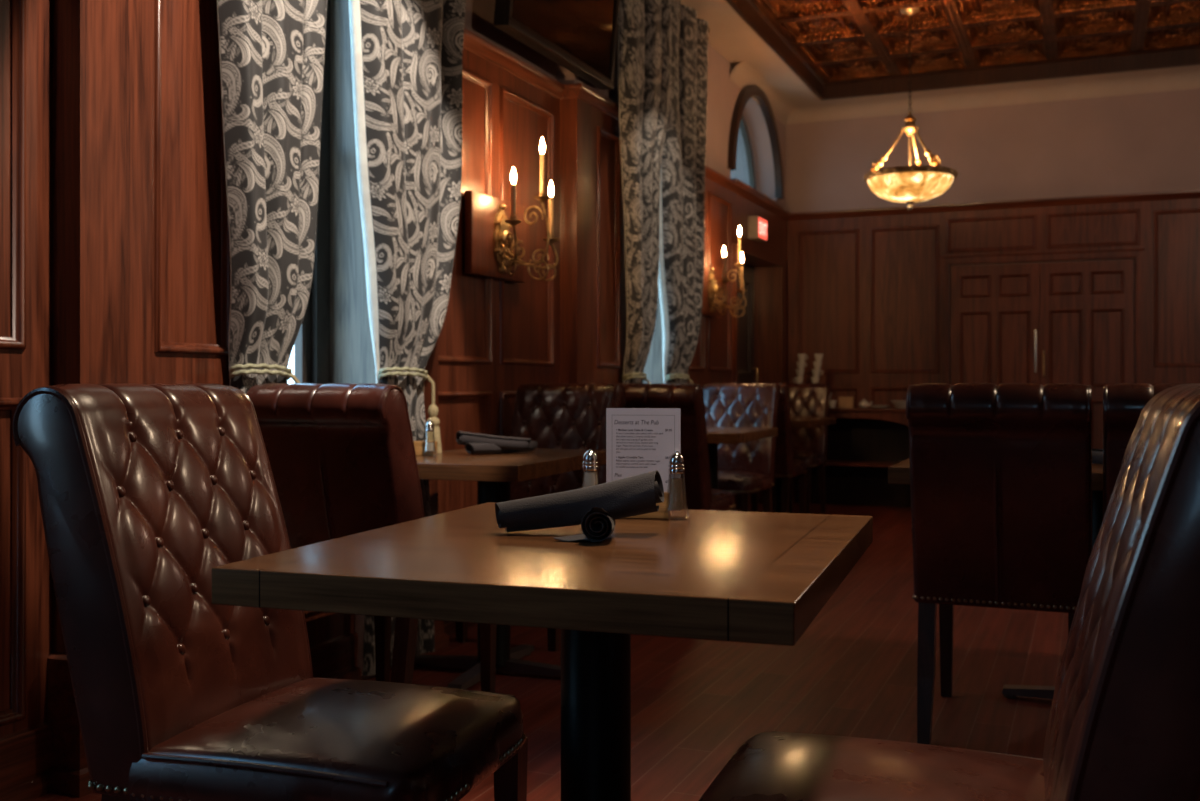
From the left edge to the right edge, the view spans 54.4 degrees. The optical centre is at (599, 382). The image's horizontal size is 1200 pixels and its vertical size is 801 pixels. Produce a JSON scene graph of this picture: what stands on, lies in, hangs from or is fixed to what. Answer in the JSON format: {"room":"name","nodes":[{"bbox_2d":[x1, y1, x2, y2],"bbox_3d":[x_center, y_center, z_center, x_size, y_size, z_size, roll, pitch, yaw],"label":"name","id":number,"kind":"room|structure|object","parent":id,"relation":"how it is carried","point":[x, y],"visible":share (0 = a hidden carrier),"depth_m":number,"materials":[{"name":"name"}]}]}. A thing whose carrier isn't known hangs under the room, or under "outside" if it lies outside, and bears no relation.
{"room":"restaurant","nodes":[
{"label":"restaurant","id":0,"kind":"room"},
{"bbox_2d":[31,503,1067,800],"bbox_3d":[1.963,1.030,3.378,6.800,0.060,12.150,0,0,23],"label":"floor","id":1,"kind":"structure","parent":0,"point":[852,672],"depth_m":3.88,"materials":[{"name":"brown wood"}]},
{"bbox_2d":[12,384,527,800],"bbox_3d":[-0.506,0.500,1.904,0.694,0.999,0.480,0,0,18],"label":"dining chair","id":2,"kind":"object","parent":1,"relation":"on","point":[144,490],"visible":0.96,"depth_m":1.78,"materials":[{"name":"brown leather"}]},
{"bbox_2d":[246,383,496,692],"bbox_3d":[-0.655,0.500,3.487,0.480,0.999,0.694,0,0,23],"label":"dining chair","id":3,"kind":"object","parent":1,"relation":"on","point":[342,456],"visible":0.62,"depth_m":3.21,"materials":[{"name":"brown leather"}]},
{"bbox_2d":[414,449,605,688],"bbox_3d":[-0.366,0.625,4.032,0.610,0.750,0.880,0,0,19],"label":"pedestal table","id":4,"kind":"object","parent":1,"relation":"on","point":[494,474],"visible":0.55,"depth_m":3.95,"materials":[{"name":"brown wood"}]},
{"bbox_2d":[414,441,436,455],"bbox_3d":[-0.617,0.226,4.029,0.100,0.048,0.052,0,0,8],"label":"menu stand","id":5,"kind":"object","parent":4,"relation":"on","point":[419,445],"visible":0.48,"depth_m":4.00,"materials":[{"name":"brown wood"}]},
{"bbox_2d":[423,420,436,456],"bbox_3d":[-0.580,0.187,3.975,0.047,0.124,0.047,0,0,-24],"label":"glass shaker","id":6,"kind":"object","parent":4,"relation":"on","point":[429,427],"visible":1,"depth_m":3.96,"materials":[{"name":"glass"}]},
{"bbox_2d":[465,441,537,453],"bbox_3d":[-0.342,0.227,4.113,0.045,0.043,0.319,0,0,44],"label":"rolled napkin","id":7,"kind":"object","parent":4,"relation":"on","point":[471,448],"visible":0.76,"depth_m":4.05,"materials":[{"name":"grey fabric"}]},
{"bbox_2d":[456,431,530,449],"bbox_3d":[-0.370,0.202,4.088,0.266,0.072,0.042,0,0,-17],"label":"rolled napkin","id":8,"kind":"object","parent":7,"relation":"on","point":[512,443],"visible":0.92,"depth_m":4.07,"materials":[{"name":"grey fabric"}]},
{"bbox_2d":[455,383,625,651],"bbox_3d":[-0.235,0.500,4.719,0.480,0.999,0.694,0,0,23],"label":"dining chair","id":9,"kind":"object","parent":1,"relation":"on","point":[553,415],"visible":0.44,"depth_m":4.87,"materials":[{"name":"brown leather"}]},
{"bbox_2d":[212,502,872,800],"bbox_3d":[-0.007,0.625,1.888,0.790,0.750,0.915,0,0,19],"label":"pedestal table","id":10,"kind":"object","parent":1,"relation":"on","point":[734,576],"visible":0.97,"depth_m":1.62,"materials":[{"name":"brown wood"}]},
{"bbox_2d":[495,470,663,531],"bbox_3d":[-0.034,0.196,1.929,0.284,0.104,0.065,0,0,-1],"label":"rolled napkin","id":11,"kind":"object","parent":10,"relation":"on","point":[639,494],"visible":0.98,"depth_m":1.91,"materials":[{"name":"grey fabric"}]},
{"bbox_2d":[554,506,615,541],"bbox_3d":[-0.003,0.220,1.881,0.100,0.059,0.156,0,0,23],"label":"rolled napkin","id":12,"kind":"object","parent":10,"relation":"on","point":[594,529],"visible":1,"depth_m":1.83,"materials":[{"name":"grey fabric"}]},
{"bbox_2d":[582,449,598,487],"bbox_3d":[-0.018,0.187,2.215,0.047,0.124,0.047,0,0,41],"label":"glass shaker","id":13,"kind":"object","parent":10,"relation":"on","point":[590,458],"visible":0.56,"depth_m":2.20,"materials":[{"name":"glass"}]},
{"bbox_2d":[626,492,670,518],"bbox_3d":[0.081,0.226,2.174,0.100,0.048,0.052,0,0,9],"label":"menu stand","id":14,"kind":"object","parent":10,"relation":"on","point":[663,512],"visible":0.34,"depth_m":2.14,"materials":[{"name":"brown wood"}]},
{"bbox_2d":[606,408,680,510],"bbox_3d":[0.081,0.142,2.174,0.139,0.190,0.002,0,0,9],"label":"menu card","id":15,"kind":"object","parent":14,"relation":"in","point":[638,440],"visible":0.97,"depth_m":2.17,"materials":[{"name":"paper"}]},
{"bbox_2d":[667,451,689,519],"bbox_3d":[0.141,0.187,2.141,0.047,0.124,0.047,0,0,31],"label":"glass shaker","id":16,"kind":"object","parent":10,"relation":"on","point":[676,490],"visible":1,"depth_m":2.13,"materials":[{"name":"glass"}]},
{"bbox_2d":[612,383,735,510],"bbox_3d":[0.342,0.500,5.574,0.480,0.999,0.694,0,0,23],"label":"dining chair","id":17,"kind":"object","parent":1,"relation":"on","point":[689,397],"visible":0.35,"depth_m":5.27,"materials":[{"name":"brown leather"}]},
{"bbox_2d":[702,383,779,511],"bbox_3d":[0.746,0.500,6.845,0.480,0.999,0.694,0,0,23],"label":"dining chair","id":18,"kind":"object","parent":1,"relation":"on","point":[745,469],"visible":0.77,"depth_m":6.95,"materials":[{"name":"brown leather"}]},
{"bbox_2d":[707,427,777,489],"bbox_3d":[0.575,0.625,6.245,0.610,0.750,0.880,0,0,22],"label":"pedestal table","id":19,"kind":"object","parent":1,"relation":"on","point":[715,435],"visible":0.2,"depth_m":6.19,"materials":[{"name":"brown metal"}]},
{"bbox_2d":[722,383,807,513],"bbox_3d":[1.091,0.500,7.808,0.480,0.999,0.694,0,0,23],"label":"dining chair","id":20,"kind":"object","parent":1,"relation":"on","point":[785,468],"visible":0.24,"depth_m":7.54,"materials":[{"name":"brown leather"}]},
{"bbox_2d":[752,383,830,513],"bbox_3d":[1.444,0.500,8.829,0.480,0.999,0.694,0,0,23],"label":"dining chair","id":21,"kind":"object","parent":1,"relation":"on","point":[806,399],"visible":0.45,"depth_m":8.91,"materials":[{"name":"brown leather"}]},
{"bbox_2d":[776,417,835,512],"bbox_3d":[1.303,0.625,8.261,0.610,0.750,0.880,0,0,23],"label":"pedestal table","id":22,"kind":"object","parent":1,"relation":"on","point":[796,422],"visible":0.12,"depth_m":8.22,"materials":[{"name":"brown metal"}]},
{"bbox_2d":[792,407,910,506],"bbox_3d":[2.076,0.600,9.378,1.160,0.800,0.460,0,0,23],"label":"sideboard","id":23,"kind":"object","parent":1,"relation":"on","point":[862,444],"visible":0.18,"depth_m":9.52,"materials":[{"name":"brown wood"}]},
{"bbox_2d":[829,400,836,407],"bbox_3d":[1.857,0.169,9.343,0.072,0.062,0.081,0,0,-34],"label":"cup","id":24,"kind":"object","parent":23,"relation":"on","point":[832,403],"visible":0.91,"depth_m":9.31,"materials":[{"name":"white ceramic"}]},
{"bbox_2d":[839,397,853,407],"bbox_3d":[1.968,0.155,9.326,0.113,0.089,0.083,0,0,15],"label":"box","id":25,"kind":"object","parent":23,"relation":"on","point":[844,402],"visible":0.98,"depth_m":9.29,"materials":[{"name":"brown cardboard"}]},
{"bbox_2d":[825,460,899,466],"bbox_3d":[2.086,0.647,9.401,1.088,0.025,0.330,0,0,23],"label":"shelf","id":26,"kind":"object","parent":23,"relation":"attached to","point":[830,463],"depth_m":9.32,"materials":[{"name":"brown wood"}]},
{"bbox_2d":[859,399,872,407],"bbox_3d":[2.104,0.162,9.253,0.100,0.076,0.080,0,0,-10],"label":"teapot","id":27,"kind":"object","parent":23,"relation":"on","point":[863,404],"visible":0.92,"depth_m":9.22,"materials":[{"name":"white ceramic"}]},
{"bbox_2d":[859,401,868,407],"bbox_3d":[2.094,0.172,9.252,0.080,0.056,0.080,0,0,23],"label":"pot","id":28,"kind":"object","parent":27,"relation":"on","point":[863,404],"depth_m":9.22,"materials":[{"name":"white ceramic"}]},
{"bbox_2d":[891,400,905,408],"bbox_3d":[2.358,0.169,9.119,0.170,0.062,0.170,0,0,23],"label":"bowl","id":29,"kind":"object","parent":23,"relation":"on","point":[899,404],"visible":0.79,"depth_m":9.08,"materials":[{"name":"white ceramic"}]},
{"bbox_2d":[698,384,1199,800],"bbox_3d":[0.474,0.500,1.504,0.694,0.999,0.480,0,0,20],"label":"dining chair","id":30,"kind":"object","parent":1,"relation":"on","point":[1124,721],"visible":1,"depth_m":1.27,"materials":[{"name":"brown leather"}]},
{"bbox_2d":[888,458,1102,698],"bbox_3d":[1.564,0.625,3.606,1.200,0.750,0.800,0,0,23],"label":"pedestal table","id":31,"kind":"object","parent":1,"relation":"on","point":[899,473],"visible":0.22,"depth_m":3.57,"materials":[{"name":"brown wood"}]},
{"bbox_2d":[1092,448,1102,464],"bbox_3d":[1.552,0.225,3.506,0.048,0.050,0.244,0,0,-29],"label":"rolled napkin","id":32,"kind":"object","parent":31,"relation":"on","point":[1097,454],"visible":0.16,"depth_m":3.54,"materials":[{"name":"grey fabric"}]},
{"bbox_2d":[906,383,1091,744],"bbox_3d":[1.170,0.500,3.371,0.480,0.999,0.694,0,0,23],"label":"dining chair","id":33,"kind":"object","parent":1,"relation":"on","point":[1001,475],"visible":0.94,"depth_m":3.13,"materials":[{"name":"brown leather"}]},
{"bbox_2d":[1103,383,1194,518],"bbox_3d":[1.621,0.500,3.181,0.480,0.999,0.694,0,0,23],"label":"dining chair","id":34,"kind":"object","parent":1,"relation":"on","point":[1123,404],"visible":0.2,"depth_m":2.96,"materials":[{"name":"brown leather"}]},
{"bbox_2d":[464,0,785,209],"bbox_3d":[-0.831,-0.700,4.650,0.544,3.400,11.930,0,0,23],"label":"wall","id":35,"kind":"structure","parent":0,"point":[722,93],"depth_m":8.07,"materials":[{"name":"paint"}]},
{"bbox_2d":[47,651,92,797],"bbox_3d":[-1.181,0.833,3.146,0.123,0.335,6.674,0,0,23],"label":"trim","id":36,"kind":"structure","parent":35,"relation":"attached to","point":[69,772],"depth_m":2.85,"materials":[{"name":"brown wood"}]},
{"bbox_2d":[0,620,476,800],"bbox_3d":[-0.950,0.917,3.702,0.120,0.165,10.090,0,0,23],"label":"baseboard","id":37,"kind":"structure","parent":35,"relation":"attached to","point":[26,754],"depth_m":2.84,"materials":[{"name":"brown wood"}]},
{"bbox_2d":[294,0,423,391],"bbox_3d":[-1.045,-0.870,3.965,0.520,2.500,0.940,0,0,23],"label":"window","id":38,"kind":"structure","parent":35,"relation":"in","point":[333,344],"depth_m":4.41,"materials":[{"name":"blue glass"}]},
{"bbox_2d":[0,0,786,736],"bbox_3d":[-0.647,-0.215,4.465,0.119,2.430,11.730,0,0,23],"label":"wall paneling","id":39,"kind":"structure","parent":35,"relation":"attached to","point":[115,268],"depth_m":3.15,"materials":[{"name":"brown wood"}]},
{"bbox_2d":[465,138,558,282],"bbox_3d":[-0.336,-0.737,4.968,0.271,0.604,0.500,0,0,23],"label":"wall sconce","id":40,"kind":"object","parent":35,"relation":"attached to","point":[495,228],"visible":1,"depth_m":4.92,"materials":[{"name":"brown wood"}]},
{"bbox_2d":[494,0,618,88],"bbox_3d":[-0.214,-1.802,5.340,0.222,0.663,1.140,0,0,23],"label":"television","id":41,"kind":"object","parent":35,"relation":"attached to","point":[580,36],"visible":1,"depth_m":5.37,"materials":[{"name":"black plastic"}]},
{"bbox_2d":[463,28,790,219],"bbox_3d":[-0.627,-1.405,4.456,0.130,0.061,11.730,0,0,23],"label":"trim","id":42,"kind":"structure","parent":35,"relation":"attached to","point":[472,42],"depth_m":5.59,"materials":[{"name":"brown wood"}]},
{"bbox_2d":[626,176,669,383],"bbox_3d":[0.117,-0.870,6.730,0.520,2.500,0.940,0,0,23],"label":"window","id":43,"kind":"structure","parent":35,"relation":"in","point":[653,369],"depth_m":7.12,"materials":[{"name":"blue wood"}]},
{"bbox_2d":[701,226,746,317],"bbox_3d":[0.831,-0.737,7.743,0.271,0.604,0.500,0,0,23],"label":"wall sconce","id":44,"kind":"object","parent":35,"relation":"attached to","point":[712,305],"visible":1,"depth_m":7.72,"materials":[{"name":"gold metal"}]},
{"bbox_2d":[728,85,783,207],"bbox_3d":[1.117,-1.860,9.049,0.285,0.840,1.500,0,0,23],"label":"window","id":45,"kind":"structure","parent":35,"relation":"in","point":[740,152],"depth_m":9.36,"materials":[{"name":"brown wood"}]},
{"bbox_2d":[748,215,766,241],"bbox_3d":[1.200,-1.170,8.868,0.081,0.170,0.264,0,0,23],"label":"exit sign","id":46,"kind":"object","parent":35,"relation":"attached to","point":[757,225],"visible":1,"depth_m":8.76,"materials":[{"name":"red plastic"}]},
{"bbox_2d":[732,243,783,510],"bbox_3d":[1.107,0.000,9.053,0.305,2.000,1.380,0,0,23],"label":"door","id":47,"kind":"structure","parent":35,"relation":"in","point":[758,335],"depth_m":9.62,"materials":[{"name":"brown wood"}]},
{"bbox_3d":[-0.848,-2.200,3.774,0.111,0.051,1.690,0,0,23],"label":"curtain rod","id":48,"kind":"object","parent":35,"relation":"attached to","visible":0},
{"bbox_2d":[217,0,326,393],"bbox_3d":[-0.958,-0.605,3.420,0.142,3.170,0.584,0,0,25],"label":"curtain","id":49,"kind":"object","parent":48,"relation":"hanging from","point":[271,52],"visible":0.66,"depth_m":3.36,"materials":[{"name":"grey fabric"}]},
{"bbox_2d":[349,0,465,675],"bbox_3d":[-0.681,-0.605,4.091,0.163,3.170,0.706,0,0,23],"label":"curtain","id":50,"kind":"object","parent":48,"relation":"hanging from","point":[411,68],"visible":0.78,"depth_m":4.03,"materials":[{"name":"grey fabric"}]},
{"bbox_2d":[681,0,1199,125],"bbox_3d":[1.917,-2.350,3.398,6.700,0.340,12.150,0,0,23],"label":"ceiling","id":51,"kind":"structure","parent":0,"point":[851,40],"depth_m":8.31,"materials":[{"name":"paint"}]},
{"bbox_2d":[863,7,957,210],"bbox_3d":[2.022,-1.793,7.611,0.593,1.346,0.602,0,0,-27],"label":"chandelier","id":52,"kind":"object","parent":51,"relation":"hanging from","point":[909,184],"visible":1,"depth_m":7.46,"materials":[{"name":"gold metal"}]},
{"bbox_2d":[725,0,1199,100],"bbox_3d":[1.984,-2.379,3.559,4.940,0.182,10.740,0,0,23],"label":"trim","id":53,"kind":"structure","parent":51,"relation":"attached to","point":[747,10],"depth_m":8.76,"materials":[{"name":"brown wood"}]},
{"bbox_2d":[786,88,1199,383],"bbox_3d":[4.272,-0.700,8.874,6.800,3.400,0.188,0,0,23],"label":"wall","id":54,"kind":"structure","parent":0,"point":[1142,142],"depth_m":9.18,"materials":[{"name":"paint"}]},
{"bbox_2d":[787,198,1199,407],"bbox_3d":[4.336,-0.215,8.728,5.970,2.430,0.032,0,0,23],"label":"wall paneling","id":55,"kind":"structure","parent":54,"relation":"attached to","point":[865,294],"depth_m":9.46,"materials":[{"name":"brown wood"}]},
{"bbox_2d":[787,190,1199,220],"bbox_3d":[4.330,-1.405,8.713,5.970,0.061,0.040,0,0,23],"label":"trim","id":56,"kind":"structure","parent":54,"relation":"attached to","point":[1188,194],"depth_m":9.19,"materials":[{"name":"brown wood"}]},
{"bbox_2d":[951,263,1039,385],"bbox_3d":[3.130,0.026,9.251,0.666,1.928,0.046,0,0,23],"label":"door","id":57,"kind":"structure","parent":54,"relation":"in","point":[995,309],"depth_m":9.24,"materials":[{"name":"brown wood"}]},
{"bbox_2d":[941,249,1144,383],"bbox_3d":[3.430,-0.008,9.102,1.492,2.016,0.020,0,0,23],"label":"trim","id":58,"kind":"structure","parent":54,"relation":"attached to","point":[1137,254],"depth_m":9.02,"materials":[{"name":"brown wood"}]},
{"bbox_2d":[1040,259,1133,448],"bbox_3d":[3.741,0.026,8.978,0.666,1.928,0.076,0,0,23],"label":"door","id":59,"kind":"structure","parent":54,"relation":"in","point":[1087,307],"depth_m":8.97,"materials":[{"name":"brown wood"}]},
{"bbox_3d":[0.314,-2.200,6.539,0.111,0.051,1.690,0,0,23],"label":"curtain rod","id":60,"kind":"object","parent":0,"visible":0},
{"bbox_2d":[618,0,671,383],"bbox_3d":[0.222,-0.605,6.232,0.144,3.170,0.682,0,0,23],"label":"curtain","id":61,"kind":"object","parent":60,"relation":"hanging from","point":[644,26],"visible":0.7,"depth_m":6.09,"materials":[{"name":"grey fabric"}]},
{"bbox_2d":[658,0,708,383],"bbox_3d":[0.454,-0.605,6.784,0.153,3.170,0.788,0,0,23],"label":"curtain","id":62,"kind":"object","parent":60,"relation":"hanging from","point":[683,161],"visible":0.7,"depth_m":6.75,"materials":[{"name":"grey fabric"}]},
{"bbox_3d":[1.605,0.044,9.482,0.092,0.062,0.072,0,0,43],"label":"cup","id":63,"kind":"object","parent":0,"visible":0},
{"bbox_2d":[793,377,803,383],"bbox_3d":[1.616,-0.018,9.469,0.072,0.062,0.081,0,0,35],"label":"cup","id":64,"kind":"object","parent":63,"relation":"on","point":[799,380],"visible":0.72,"depth_m":9.45,"materials":[{"name":"ceramic"}]},
{"bbox_2d":[796,369,804,376],"bbox_3d":[1.621,-0.080,9.467,0.081,0.062,0.072,0,0,-39],"label":"cup","id":65,"kind":"object","parent":64,"relation":"on","point":[800,372],"visible":1,"depth_m":9.45,"materials":[{"name":"ceramic"}]},
{"bbox_2d":[797,362,806,368],"bbox_3d":[1.636,-0.142,9.467,0.081,0.062,0.072,0,0,5],"label":"cup","id":66,"kind":"object","parent":65,"relation":"on","point":[800,365],"visible":1,"depth_m":9.44,"materials":[{"name":"ceramic"}]},
{"bbox_2d":[798,354,807,361],"bbox_3d":[1.640,-0.205,9.469,0.072,0.062,0.081,0,0,35],"label":"cup","id":67,"kind":"object","parent":66,"relation":"on","point":[801,357],"visible":1,"depth_m":9.44,"materials":[{"name":"ceramic"}]},
{"bbox_3d":[1.721,0.044,9.420,0.072,0.062,0.092,0,0,43],"label":"cup","id":68,"kind":"object","parent":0,"visible":0},
{"bbox_2d":[811,377,819,383],"bbox_3d":[1.741,-0.018,9.420,0.081,0.062,0.072,0,0,35],"label":"cup","id":69,"kind":"object","parent":68,"relation":"on","point":[814,380],"visible":0.76,"depth_m":9.39,"materials":[{"name":"ceramic"}]},
{"bbox_2d":[812,369,822,376],"bbox_3d":[1.749,-0.080,9.416,0.072,0.062,0.081,0,0,-39],"label":"cup","id":70,"kind":"object","parent":69,"relation":"on","point":[816,372],"visible":1,"depth_m":9.39,"materials":[{"name":"ceramic"}]},
{"bbox_2d":[813,361,821,368],"bbox_3d":[1.756,-0.142,9.420,0.072,0.062,0.081,0,0,5],"label":"cup","id":71,"kind":"object","parent":70,"relation":"on","point":[817,364],"visible":1,"depth_m":9.39,"materials":[{"name":"white ceramic"}]},
{"bbox_2d":[814,354,822,360],"bbox_3d":[1.761,-0.205,9.414,0.081,0.062,0.072,0,0,35],"label":"cup","id":72,"kind":"object","parent":71,"relation":"on","point":[818,357],"visible":1,"depth_m":9.39,"materials":[{"name":"white ceramic"}]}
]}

